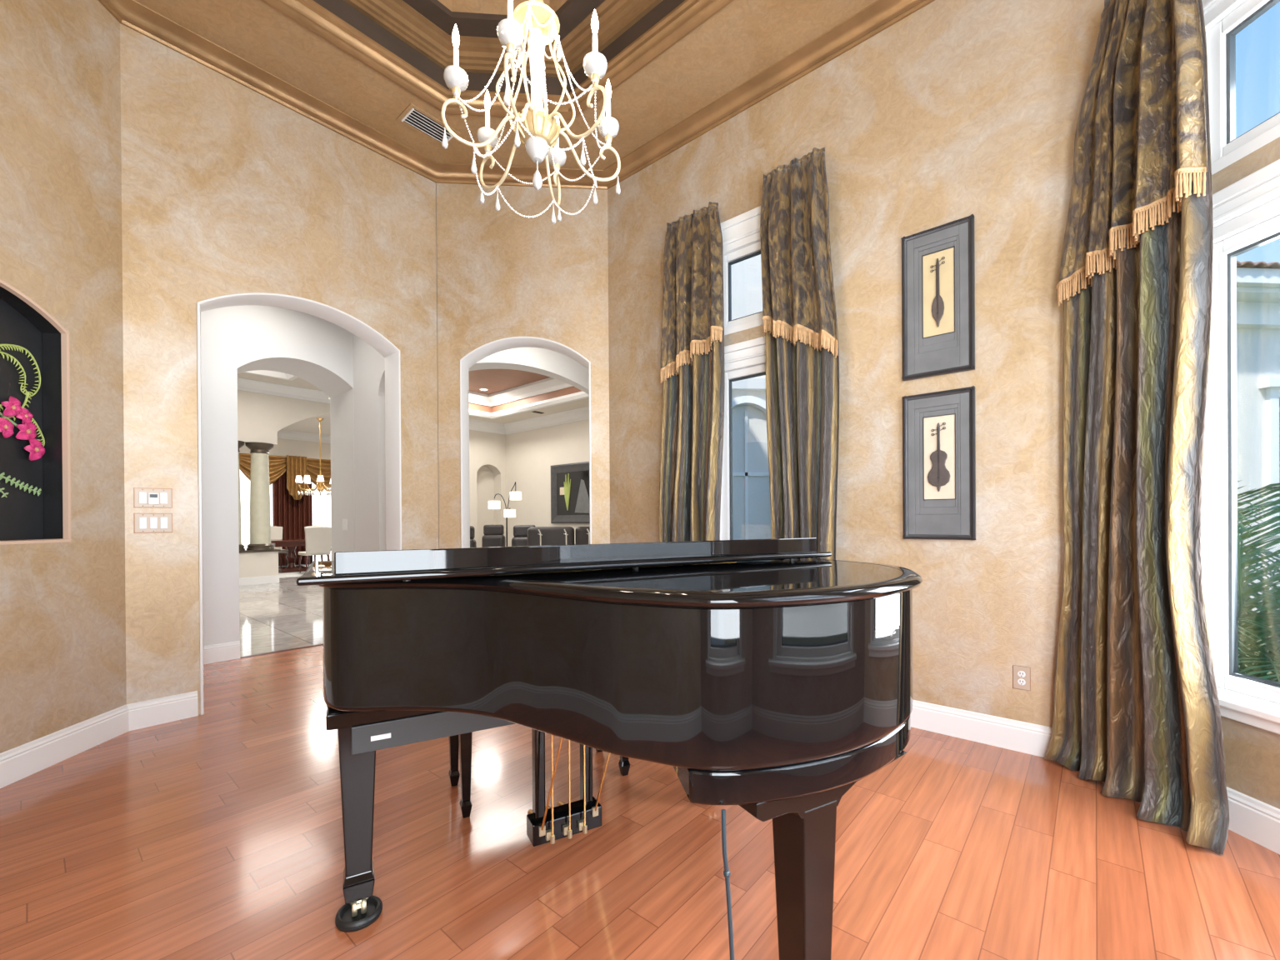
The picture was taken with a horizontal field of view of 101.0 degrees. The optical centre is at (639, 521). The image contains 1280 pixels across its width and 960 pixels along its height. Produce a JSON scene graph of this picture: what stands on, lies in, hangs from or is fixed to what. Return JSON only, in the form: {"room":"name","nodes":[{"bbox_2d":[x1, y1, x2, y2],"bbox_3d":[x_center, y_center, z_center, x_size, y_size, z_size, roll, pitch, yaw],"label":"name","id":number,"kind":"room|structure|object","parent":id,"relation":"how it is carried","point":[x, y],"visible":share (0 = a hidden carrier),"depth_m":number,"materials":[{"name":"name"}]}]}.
{"room":"music room","nodes":[
{"label":"music room","id":0,"kind":"room"},
{"bbox_2d":[0,298,44,540],"bbox_3d":[-3.057,-0.510,2.280,0.019,1.350,1.000,0,0,-4],"label":"wall","id":1,"kind":"structure","parent":0,"point":[22,513],"depth_m":2.61,"materials":[{"name":"black paint"}]},
{"bbox_2d":[0,344,44,497],"bbox_3d":[-3.046,-0.489,2.549,0.044,0.750,0.336,0,0,-3],"label":"relief","id":2,"kind":"object","parent":1,"relation":"attached to","point":[27,428],"visible":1,"depth_m":2.60,"materials":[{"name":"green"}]},
{"bbox_2d":[0,0,126,753],"bbox_3d":[-2.994,-1.235,2.314,0.120,4.900,1.461,0,0,-4],"label":"wall","id":3,"kind":"structure","parent":0,"point":[62,605],"depth_m":2.75,"materials":[{"name":"beige paint"}]},
{"bbox_2d":[0,285,63,539],"bbox_3d":[-2.994,-0.507,2.277,0.100,1.227,0.907,0,0,-4],"label":"trim","id":4,"kind":"structure","parent":3,"relation":"attached to","point":[52,351],"depth_m":2.72,"materials":[{"name":"black paint"}]},
{"bbox_2d":[0,279,70,544],"bbox_3d":[-2.935,-0.508,2.281,0.022,1.233,0.913,0,0,-4],"label":"trim","id":5,"kind":"structure","parent":3,"relation":"attached to","point":[64,333],"depth_m":2.72,"materials":[{"name":"paint"}]},
{"bbox_2d":[0,690,198,788],"bbox_3d":[-2.902,1.137,2.449,0.208,0.153,1.701,0,0,3],"label":"baseboard","id":6,"kind":"structure","parent":3,"relation":"attached to","point":[21,762],"depth_m":2.82,"materials":[{"name":"white paint"}]},
{"bbox_2d":[98,0,934,189],"bbox_3d":[-0.342,-2.940,2.021,5.357,0.104,3.994,0,0,41],"label":"trim","id":7,"kind":"structure","parent":3,"relation":"attached to","point":[880,15],"depth_m":3.62,"materials":[{"name":"brown wood"}]},
{"bbox_2d":[204,645,323,713],"bbox_3d":[-2.889,1.272,4.285,1.502,0.124,2.300,0,0,41],"label":"floor","id":8,"kind":"structure","parent":0,"point":[235,682],"depth_m":4.09,"materials":[{"name":"brown wood"}]},
{"bbox_2d":[200,305,354,645],"bbox_3d":[-3.777,-0.886,4.900,0.630,4.200,2.100,0,0,41],"label":"wall","id":9,"kind":"structure","parent":0,"point":[235,340],"depth_m":4.66,"materials":[{"name":"white paint"}]},
{"bbox_2d":[203,640,239,664],"bbox_3d":[-3.872,1.139,4.283,0.018,0.153,1.016,0,0,41],"label":"baseboard","id":10,"kind":"structure","parent":9,"relation":"attached to","point":[227,651],"depth_m":4.56,"materials":[{"name":"white paint"}]},
{"bbox_2d":[240,643,323,658],"bbox_3d":[-3.247,1.212,5.022,0.035,0.016,1.250,0,0,41],"label":"trim","id":11,"kind":"structure","parent":9,"relation":"attached to","point":[320,643],"depth_m":4.90,"materials":[{"name":"brown wood"}]},
{"bbox_2d":[342,519,347,530],"bbox_3d":[-3.108,0.038,5.552,0.120,0.120,0.010,0,0,41],"label":"switch plate","id":12,"kind":"object","parent":9,"relation":"attached to","point":[344,521],"visible":1,"depth_m":5.54,"materials":[{"name":"white paint"}]},
{"bbox_2d":[120,23,439,714],"bbox_3d":[-2.405,-1.243,3.815,0.121,4.900,1.926,0,0,41],"label":"wall","id":13,"kind":"structure","parent":0,"point":[227,188],"depth_m":3.34,"materials":[{"name":"beige paint"}]},
{"bbox_2d":[133,487,172,508],"bbox_3d":[-2.893,-0.138,3.137,0.018,0.118,0.171,0,0,41],"label":"switch plate","id":14,"kind":"object","parent":13,"relation":"attached to","point":[142,497],"visible":1,"depth_m":3.13,"materials":[{"name":"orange plastic"}]},
{"bbox_2d":[133,513,172,533],"bbox_3d":[-2.895,0.011,3.139,0.011,0.118,0.171,0,0,41],"label":"switch plate","id":15,"kind":"object","parent":13,"relation":"attached to","point":[142,522],"visible":1,"depth_m":3.13,"materials":[{"name":"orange plastic"}]},
{"bbox_2d":[196,292,401,714],"bbox_3d":[-2.433,-0.187,3.856,0.251,2.790,1.273,0,0,41],"label":"trim","id":16,"kind":"structure","parent":13,"relation":"attached to","point":[384,347],"depth_m":4.09,"materials":[{"name":"white paint"}]},
{"bbox_2d":[237,372,321,390],"bbox_3d":[-5.174,-2.785,8.333,6.100,0.100,8.900,0,0,41],"label":"ceiling","id":17,"kind":"structure","parent":0,"point":[297,382],"depth_m":10.28,"materials":[{"name":"beige paint"}]},
{"bbox_2d":[243,370,298,380],"bbox_3d":[-6.336,-2.756,7.751,3.500,0.160,3.100,0,0,41],"label":"trim","id":18,"kind":"structure","parent":17,"relation":"attached to","point":[275,374],"depth_m":9.76,"materials":[{"name":"white paint"}]},
{"bbox_2d":[239,564,323,656],"bbox_3d":[-3.978,1.277,13.245,46.000,0.154,33.000,0,0,-4],"label":"floor","id":19,"kind":"structure","parent":0,"point":[282,615],"depth_m":6.77,"materials":[{"name":"tile"}]},
{"bbox_2d":[239,453,330,565],"bbox_3d":[-9.448,-0.276,14.350,0.413,2.970,5.002,0,0,41],"label":"drapery","id":20,"kind":"object","parent":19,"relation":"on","point":[292,512],"visible":0.38,"depth_m":14.38,"materials":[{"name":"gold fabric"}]},
{"bbox_2d":[272,470,312,565],"bbox_3d":[-9.531,-0.155,14.489,0.104,2.730,0.944,0,0,41],"label":"drape","id":21,"kind":"object","parent":20,"relation":"hanging from","point":[289,513],"depth_m":14.41,"materials":[{"name":"red fabric"}]},
{"bbox_2d":[278,571,304,577],"bbox_3d":[-8.000,1.224,13.379,2.800,0.006,3.400,0,0,41],"label":"area rug","id":22,"kind":"object","parent":19,"relation":"on","point":[295,573],"visible":0.07,"depth_m":12.09,"materials":[{"name":"white fabric"}]},
{"bbox_2d":[270,525,288,566],"bbox_3d":[-9.336,0.676,13.404,0.672,1.104,0.602,0,0,41],"label":"dining chair","id":23,"kind":"object","parent":22,"relation":"on","point":[276,532],"visible":0.29,"depth_m":13.65,"materials":[{"name":"beige fabric"}]},
{"bbox_2d":[270,538,309,572],"bbox_3d":[-8.062,0.833,13.462,1.100,0.770,2.550,0,0,41],"label":"dining table","id":24,"kind":"object","parent":22,"relation":"on","point":[291,545],"visible":0.45,"depth_m":12.71,"materials":[{"name":"brown wood"}]},
{"bbox_2d":[298,525,331,572],"bbox_3d":[-7.654,0.667,12.442,0.672,1.104,0.602,0,0,41],"label":"dining chair","id":25,"kind":"object","parent":22,"relation":"on","point":[317,538],"visible":0.92,"depth_m":12.24,"materials":[{"name":"beige fabric"}]},
{"bbox_2d":[304,525,331,566],"bbox_3d":[-8.618,0.669,14.237,0.672,1.104,0.602,0,0,41],"label":"dining chair","id":26,"kind":"object","parent":22,"relation":"on","point":[307,526],"visible":0.07,"depth_m":14.17,"materials":[{"name":"beige fabric"}]},
{"bbox_2d":[470,525,476,547],"bbox_3d":[-2.877,0.641,8.862,0.740,1.126,0.920,0,0,2],"label":"recliner","id":27,"kind":"object","parent":19,"relation":"on","point":[472,542],"visible":0.12,"depth_m":8.46,"materials":[{"name":"brown leather"}]},
{"bbox_2d":[481,525,505,547],"bbox_3d":[-3.023,0.636,11.162,0.740,1.126,0.920,0,0,-4],"label":"recliner","id":28,"kind":"object","parent":19,"relation":"on","point":[493,536],"visible":0.33,"depth_m":10.73,"materials":[{"name":"brown leather"}]},
{"bbox_2d":[488,481,521,546],"bbox_3d":[-2.552,0.224,9.989,0.616,1.948,0.320,0,0,-4],"label":"floor lamp","id":29,"kind":"object","parent":19,"relation":"on","point":[508,512],"visible":0.87,"depth_m":9.91,"materials":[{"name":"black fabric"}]},
{"bbox_2d":[511,525,535,546],"bbox_3d":[-2.139,0.633,9.862,0.740,1.126,0.920,0,0,-10],"label":"recliner","id":30,"kind":"object","parent":19,"relation":"on","point":[520,532],"visible":0.19,"depth_m":9.43,"materials":[{"name":"brown leather"}]},
{"bbox_2d":[527,526,589,545],"bbox_3d":[-0.973,0.638,8.818,1.750,1.106,0.972,0,0,-4],"label":"sofa","id":31,"kind":"object","parent":19,"relation":"on","point":[537,536],"visible":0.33,"depth_m":8.36,"materials":[{"name":"brown leather"}]},
{"bbox_2d":[237,390,329,578],"bbox_3d":[-7.031,-0.879,11.007,0.220,4.200,10.500,0,0,41],"label":"wall","id":32,"kind":"structure","parent":0,"point":[260,416],"depth_m":10.41,"materials":[{"name":"beige paint"}]},
{"bbox_2d":[239,575,279,585],"bbox_3d":[-7.849,1.163,9.868,0.015,0.146,1.880,0,0,41],"label":"baseboard","id":33,"kind":"structure","parent":32,"relation":"attached to","point":[266,579],"depth_m":10.31,"materials":[{"name":"white paint"}]},
{"bbox_2d":[239,549,280,553],"bbox_3d":[-7.936,0.590,9.951,0.280,0.040,1.900,0,0,41],"label":"trim","id":34,"kind":"structure","parent":32,"relation":"attached to","point":[272,550],"depth_m":10.30,"materials":[{"name":"black stone"}]},
{"bbox_2d":[237,440,244,550],"bbox_3d":[-7.832,-0.480,10.077,0.462,2.098,0.462,0,0,41],"label":"column","id":35,"kind":"structure","parent":34,"relation":"on","point":[240,443],"depth_m":10.10,"materials":[{"name":"beige stone"}]},
{"bbox_2d":[245,441,274,549],"bbox_3d":[-7.519,-0.483,10.440,0.462,2.098,0.462,0,0,41],"label":"column","id":36,"kind":"structure","parent":34,"relation":"on","point":[260,511],"depth_m":10.31,"materials":[{"name":"beige stone"}]},
{"bbox_2d":[237,377,329,403],"bbox_3d":[-8.250,-2.611,9.336,0.130,0.210,6.400,0,0,41],"label":"trim","id":37,"kind":"structure","parent":32,"relation":"attached to","point":[244,384],"depth_m":10.57,"materials":[{"name":"white paint"}]},
{"bbox_2d":[239,438,330,564],"bbox_3d":[-10.411,-0.663,13.924,0.152,3.800,10.500,0,0,41],"label":"wall","id":38,"kind":"structure","parent":0,"point":[309,449],"depth_m":14.81,"materials":[{"name":"beige paint"}]},
{"bbox_2d":[240,470,272,549],"bbox_3d":[-10.241,-0.249,13.912,0.034,2.930,1.042,0,0,41],"label":"sheer curtain","id":39,"kind":"object","parent":38,"relation":"hanging from","point":[244,481],"visible":0.1,"depth_m":13.81,"materials":[{"name":"white fabric"}]},
{"bbox_2d":[277,430,330,443],"bbox_3d":[-10.321,-2.373,13.831,0.120,0.220,10.500,0,0,41],"label":"trim","id":40,"kind":"structure","parent":38,"relation":"attached to","point":[285,434],"depth_m":14.82,"materials":[{"name":"white paint"}]},
{"bbox_2d":[311,481,331,561],"bbox_3d":[-8.837,-0.263,15.540,0.033,2.930,1.841,0,0,41],"label":"sheer curtain","id":41,"kind":"object","parent":38,"relation":"hanging from","point":[321,504],"visible":0.05,"depth_m":15.19,"materials":[{"name":"white fabric"}]},
{"bbox_2d":[280,414,330,434],"bbox_3d":[-8.785,-2.531,12.505,4.380,0.080,10.500,0,0,41],"label":"ceiling","id":42,"kind":"structure","parent":0,"point":[311,425],"depth_m":13.86,"materials":[{"name":"beige paint"}]},
{"bbox_2d":[295,418,330,495],"bbox_3d":[-7.798,-1.566,12.864,1.021,1.864,1.070,0,0,41],"label":"chandelier","id":43,"kind":"object","parent":42,"relation":"hanging from","point":[320,487],"visible":0.77,"depth_m":12.76,"materials":[{"name":"gold metal"}]},
{"bbox_2d":[353,334,385,550],"bbox_3d":[-2.389,-0.896,5.065,1.257,4.200,0.200,0,0,41],"label":"wall","id":44,"kind":"structure","parent":0,"point":[368,363],"depth_m":5.16,"materials":[{"name":"white paint"}]},
{"bbox_2d":[435,183,439,545],"bbox_3d":[-0.835,-1.256,4.736,1.950,4.900,0.108,0,0,-4],"label":"wall","id":45,"kind":"structure","parent":0,"point":[436,183],"depth_m":4.61,"materials":[{"name":"white paint"}]},
{"bbox_2d":[469,430,506,547],"bbox_3d":[-4.174,-0.525,11.716,0.500,3.450,2.500,0,0,41],"label":"wall","id":46,"kind":"structure","parent":0,"point":[487,449],"depth_m":12.16,"materials":[{"name":"beige paint"}]},
{"bbox_2d":[476,465,494,547],"bbox_3d":[-3.703,-0.305,12.368,0.040,3.000,0.900,0,0,41],"label":"niche","id":47,"kind":"object","parent":46,"relation":"in","point":[485,483],"visible":0.14,"depth_m":12.38,"materials":[{"name":"beige paint"}]},
{"bbox_2d":[313,0,684,94],"bbox_3d":[-0.344,-3.218,2.021,4.037,0.349,2.674,0,0,41],"label":"ceiling","id":48,"kind":"structure","parent":0,"point":[342,9],"depth_m":3.56,"materials":[{"name":"paint"}]},
{"bbox_2d":[437,0,567,14],"bbox_3d":[-0.346,-3.543,2.020,3.477,0.219,2.114,0,0,41],"label":"ceiling","id":49,"kind":"structure","parent":0,"point":[489,7],"depth_m":3.56,"materials":[{"name":"beige paint"}]},
{"bbox_2d":[402,0,604,41],"bbox_3d":[-0.345,-3.413,2.020,4.037,0.039,2.674,0,0,41],"label":"ceiling","id":50,"kind":"structure","parent":0,"point":[572,12],"depth_m":3.56,"materials":[{"name":"paint"}]},
{"bbox_2d":[343,0,663,77],"bbox_3d":[-0.344,-3.347,2.020,3.957,0.168,2.594,0,0,41],"label":"trim","id":51,"kind":"structure","parent":50,"relation":"attached to","point":[476,54],"depth_m":3.62,"materials":[{"name":"brown paint"}]},
{"bbox_2d":[135,0,877,169],"bbox_3d":[-0.342,-3.018,2.021,5.457,0.050,4.094,0,0,41],"label":"ceiling","id":52,"kind":"structure","parent":0,"point":[744,38],"depth_m":3.49,"materials":[{"name":"brown paint"}]},
{"bbox_2d":[395,103,460,145],"bbox_3d":[-1.597,-2.982,3.991,0.230,0.014,0.390,0,0,41],"label":"ceiling vent","id":53,"kind":"object","parent":52,"relation":"in","point":[412,117],"visible":0.79,"depth_m":3.97,"materials":[{"name":"brown metal"}]},
{"bbox_2d":[261,0,733,120],"bbox_3d":[-0.342,-3.032,2.021,4.027,0.122,2.664,0,0,41],"label":"trim","id":54,"kind":"structure","parent":52,"relation":"attached to","point":[689,15],"depth_m":3.42,"materials":[{"name":"brown wood"}]},
{"bbox_2d":[468,369,549,394],"bbox_3d":[-2.722,-2.679,9.224,3.750,0.050,2.850,0,0,41],"label":"ceiling","id":55,"kind":"structure","parent":0,"point":[495,380],"depth_m":9.88,"materials":[{"name":"paint"}]},
{"bbox_2d":[469,377,573,406],"bbox_3d":[-2.721,-2.559,9.224,3.650,0.190,2.750,0,0,41],"label":"trim","id":56,"kind":"structure","parent":55,"relation":"attached to","point":[550,384],"depth_m":10.54,"materials":[{"name":"white paint"}]},
{"bbox_2d":[436,183,609,548],"bbox_3d":[-1.002,-1.255,4.612,1.462,4.900,0.110,0,0,-4],"label":"wall","id":57,"kind":"structure","parent":0,"point":[503,273],"depth_m":4.55,"materials":[{"name":"beige paint"}]},
{"bbox_2d":[460,336,591,548],"bbox_3d":[-0.986,-0.196,4.664,1.113,2.795,0.234,0,0,-4],"label":"trim","id":58,"kind":"structure","parent":57,"relation":"attached to","point":[479,353],"depth_m":4.59,"materials":[{"name":"white paint"}]},
{"bbox_2d":[469,386,582,413],"bbox_3d":[-2.720,-2.424,9.224,3.750,0.200,2.850,0,0,41],"label":"ceiling","id":59,"kind":"structure","parent":0,"point":[570,390],"depth_m":10.60,"materials":[{"name":"paint"}]},
{"bbox_2d":[468,347,588,394],"bbox_3d":[-1.567,-0.529,6.025,3.470,3.450,0.250,0,0,-4],"label":"wall","id":60,"kind":"structure","parent":0,"point":[553,364],"depth_m":5.94,"materials":[{"name":"white paint"}]},
{"bbox_2d":[469,398,589,424],"bbox_3d":[-1.877,-2.294,8.908,6.739,0.070,3.830,0,0,41],"label":"ceiling","id":61,"kind":"structure","parent":0,"point":[584,402],"depth_m":11.03,"materials":[{"name":"beige paint"}]},
{"bbox_2d":[469,391,588,419],"bbox_3d":[-2.719,-2.274,9.225,3.750,0.100,2.850,0,0,41],"label":"trim","id":62,"kind":"structure","parent":61,"relation":"attached to","point":[580,395],"depth_m":10.48,"materials":[{"name":"white paint"}]},
{"bbox_2d":[505,419,589,546],"bbox_3d":[-1.569,-1.017,11.248,5.060,4.400,0.200,0,0,41],"label":"wall","id":63,"kind":"structure","parent":0,"point":[530,454],"depth_m":11.71,"materials":[{"name":"beige paint"}]},
{"bbox_2d":[469,406,589,434],"bbox_3d":[-2.269,-2.155,10.059,4.560,0.210,2.500,0,0,41],"label":"trim","id":64,"kind":"structure","parent":63,"relation":"attached to","point":[579,414],"depth_m":11.68,"materials":[{"name":"white paint"}]},
{"bbox_2d":[550,461,589,523],"bbox_3d":[-1.207,-0.579,10.777,1.840,1.240,0.074,0,0,41],"label":"framed picture","id":65,"kind":"object","parent":63,"relation":"attached to","point":[569,482],"visible":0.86,"depth_m":10.99,"materials":[{"name":"grey metal"}]},
{"bbox_2d":[557,470,589,514],"bbox_3d":[-1.197,-0.579,10.789,1.520,0.920,0.010,0,0,41],"label":"print","id":66,"kind":"object","parent":65,"relation":"attached to","point":[572,485],"depth_m":10.94},
{"bbox_2d":[0,687,1279,959],"bbox_3d":[-0.313,1.257,2.032,5.357,0.120,3.994,0,0,41],"label":"floor","id":67,"kind":"structure","parent":0,"point":[217,835],"depth_m":1.84,"materials":[{"name":"brown wood"}]},
{"bbox_2d":[335,895,382,932],"bbox_3d":[-0.852,1.188,1.601,0.128,0.026,0.127,0,0,-4],"label":"cup","id":68,"kind":"object","parent":67,"relation":"on","point":[344,922],"visible":0.85,"depth_m":1.58,"materials":[{"name":"black rubber"}]},
{"bbox_2d":[448,731,629,818],"bbox_3d":[-0.461,0.952,2.442,0.790,0.490,0.360,0,0,-28],"label":"piano bench","id":69,"kind":"object","parent":67,"relation":"on","point":[461,744],"visible":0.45,"depth_m":2.13,"materials":[{"name":"black paint"}]},
{"bbox_2d":[296,537,922,959],"bbox_3d":[-0.087,0.627,1.540,1.506,1.136,1.604,0,0,-28],"label":"grand piano","id":70,"kind":"object","parent":67,"relation":"on","point":[773,677],"visible":1,"depth_m":1.10,"materials":[{"name":"black paint"}]},
{"bbox_2d":[659,201,724,541],"bbox_3d":[0.360,-0.544,3.900,0.595,3.447,0.129,0,0,44],"label":"curtain","id":71,"kind":"object","parent":67,"relation":"on","point":[692,376],"visible":0.84,"depth_m":3.87,"materials":[{"name":"fabric"}]},
{"bbox_2d":[760,146,839,559],"bbox_3d":[1.004,-0.562,3.343,0.504,3.478,0.136,0,0,44],"label":"curtain","id":72,"kind":"object","parent":67,"relation":"on","point":[799,312],"visible":0.82,"depth_m":3.32,"materials":[{"name":"fabric"}]},
{"bbox_2d":[1044,0,1229,854],"bbox_3d":[2.036,-0.571,2.217,0.195,3.488,0.726,0,0,-4],"label":"curtain","id":73,"kind":"object","parent":67,"relation":"on","point":[1137,708],"visible":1,"depth_m":2.14,"materials":[{"name":"fabric"}]},
{"bbox_2d":[607,0,1104,727],"bbox_3d":[1.027,-1.266,3.595,3.290,4.900,0.161,0,0,41],"label":"wall","id":74,"kind":"structure","parent":0,"point":[954,110],"depth_m":2.95,"materials":[{"name":"beige paint"}]},
{"bbox_2d":[720,205,764,334],"bbox_3d":[0.812,-1.760,3.754,0.640,0.810,0.183,0,0,41],"label":"window","id":75,"kind":"structure","parent":74,"relation":"in","point":[741,233],"depth_m":3.77,"materials":[{"name":"white paint"}]},
{"bbox_2d":[720,335,765,539],"bbox_3d":[0.817,-0.253,3.751,0.740,2.025,0.200,0,0,41],"label":"window","id":76,"kind":"structure","parent":74,"relation":"in","point":[747,359],"depth_m":3.87,"materials":[{"name":"white paint"}]},
{"bbox_2d":[900,214,974,380],"bbox_3d":[1.649,-1.223,2.929,0.361,0.826,0.036,0,0,41],"label":"framed picture","id":77,"kind":"object","parent":74,"relation":"attached to","point":[938,286],"visible":1,"depth_m":2.93,"materials":[{"name":"grey metal"}]},
{"bbox_2d":[901,385,975,540],"bbox_3d":[1.655,-0.309,2.932,0.361,0.826,0.036,0,0,41],"label":"framed picture","id":78,"kind":"object","parent":74,"relation":"attached to","point":[939,427],"visible":1,"depth_m":2.93,"materials":[{"name":"grey metal"}]},
{"bbox_2d":[1012,665,1030,690],"bbox_3d":[1.953,0.803,2.700,0.074,0.120,0.012,0,0,41],"label":"power outlet","id":79,"kind":"object","parent":74,"relation":"attached to","point":[1021,675],"visible":1,"depth_m":2.70,"materials":[{"name":"beige plastic"}]},
{"bbox_2d":[1017,670,1025,677],"bbox_3d":[1.951,0.783,2.698,0.033,0.033,0.005,0,0,41],"label":"socket","id":80,"kind":"object","parent":79,"relation":"attached to","point":[1020,673],"depth_m":2.70,"materials":[{"name":"white plastic"}]},
{"bbox_2d":[1017,678,1025,684],"bbox_3d":[1.952,0.823,2.698,0.033,0.033,0.005,0,0,41],"label":"socket","id":81,"kind":"object","parent":79,"relation":"attached to","point":[1020,681],"depth_m":2.70,"materials":[{"name":"white plastic"}]},
{"bbox_2d":[910,700,1279,854],"bbox_3d":[0.040,1.119,1.728,4.426,0.153,3.994,0,0,41],"label":"baseboard","id":82,"kind":"structure","parent":74,"relation":"attached to","point":[1255,820],"depth_m":2.70,"materials":[{"name":"white paint"}]},
{"bbox_2d":[1211,136,1279,809],"bbox_3d":[2.354,-1.271,1.739,0.160,4.900,1.458,0,0,-4],"label":"wall","id":83,"kind":"structure","parent":0,"point":[1252,753],"depth_m":1.96,"materials":[{"name":"beige paint"}]},
{"bbox_2d":[1200,159,1279,734],"bbox_3d":[2.341,-0.258,1.677,0.200,2.025,1.120,0,0,-4],"label":"window","id":84,"kind":"structure","parent":83,"relation":"in","point":[1246,212],"depth_m":2.06,"materials":[{"name":"white paint"}]},
{"bbox_2d":[1201,0,1279,174],"bbox_3d":[2.339,-1.765,1.674,0.183,0.810,1.020,0,0,-4],"label":"window","id":85,"kind":"structure","parent":83,"relation":"in","point":[1223,19],"depth_m":2.06,"materials":[{"name":"white paint"}]},
{"bbox_3d":[-0.347,-3.673,2.018,3.352,0.039,3.351,0,0,-4],"label":"ceiling","id":86,"kind":"structure","parent":0,"visible":0},
{"bbox_2d":[440,0,620,224],"bbox_3d":[-0.403,-2.440,2.031,0.646,2.326,0.673,0,0,-4],"label":"chandelier","id":87,"kind":"object","parent":86,"relation":"hanging from","point":[533,22],"visible":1,"depth_m":1.98,"materials":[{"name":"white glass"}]},
{"label":"outside","id":88,"kind":"structure","parent":0,"visible":0},
{"bbox_2d":[1238,611,1279,679],"bbox_3d":[14.484,1.442,13.107,29.200,0.250,36.000,0,0,-4],"label":"ground","id":89,"kind":"structure","parent":88,"point":[1268,672],"depth_m":5.61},
{"bbox_2d":[731,254,771,539],"bbox_3d":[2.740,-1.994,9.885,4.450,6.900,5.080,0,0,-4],"label":"window glass","id":90,"kind":"object","parent":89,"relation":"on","point":[751,488],"visible":0.11,"depth_m":7.36,"materials":[{"name":"clear glass"}]},
{"bbox_2d":[1236,260,1279,612],"bbox_3d":[10.380,-1.563,10.680,10.417,5.930,6.624,0,0,-4],"label":"house","id":91,"kind":"structure","parent":89,"relation":"on","point":[1258,282],"depth_m":7.88,"materials":[{"name":"paint"}]},
{"bbox_2d":[1237,480,1279,682],"bbox_3d":[3.522,0.609,3.013,1.979,1.630,2.021,0,0,-4],"label":"palm","id":92,"kind":"object","parent":89,"relation":"on","point":[1265,662],"visible":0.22,"depth_m":2.78,"materials":[{"name":"plant"}]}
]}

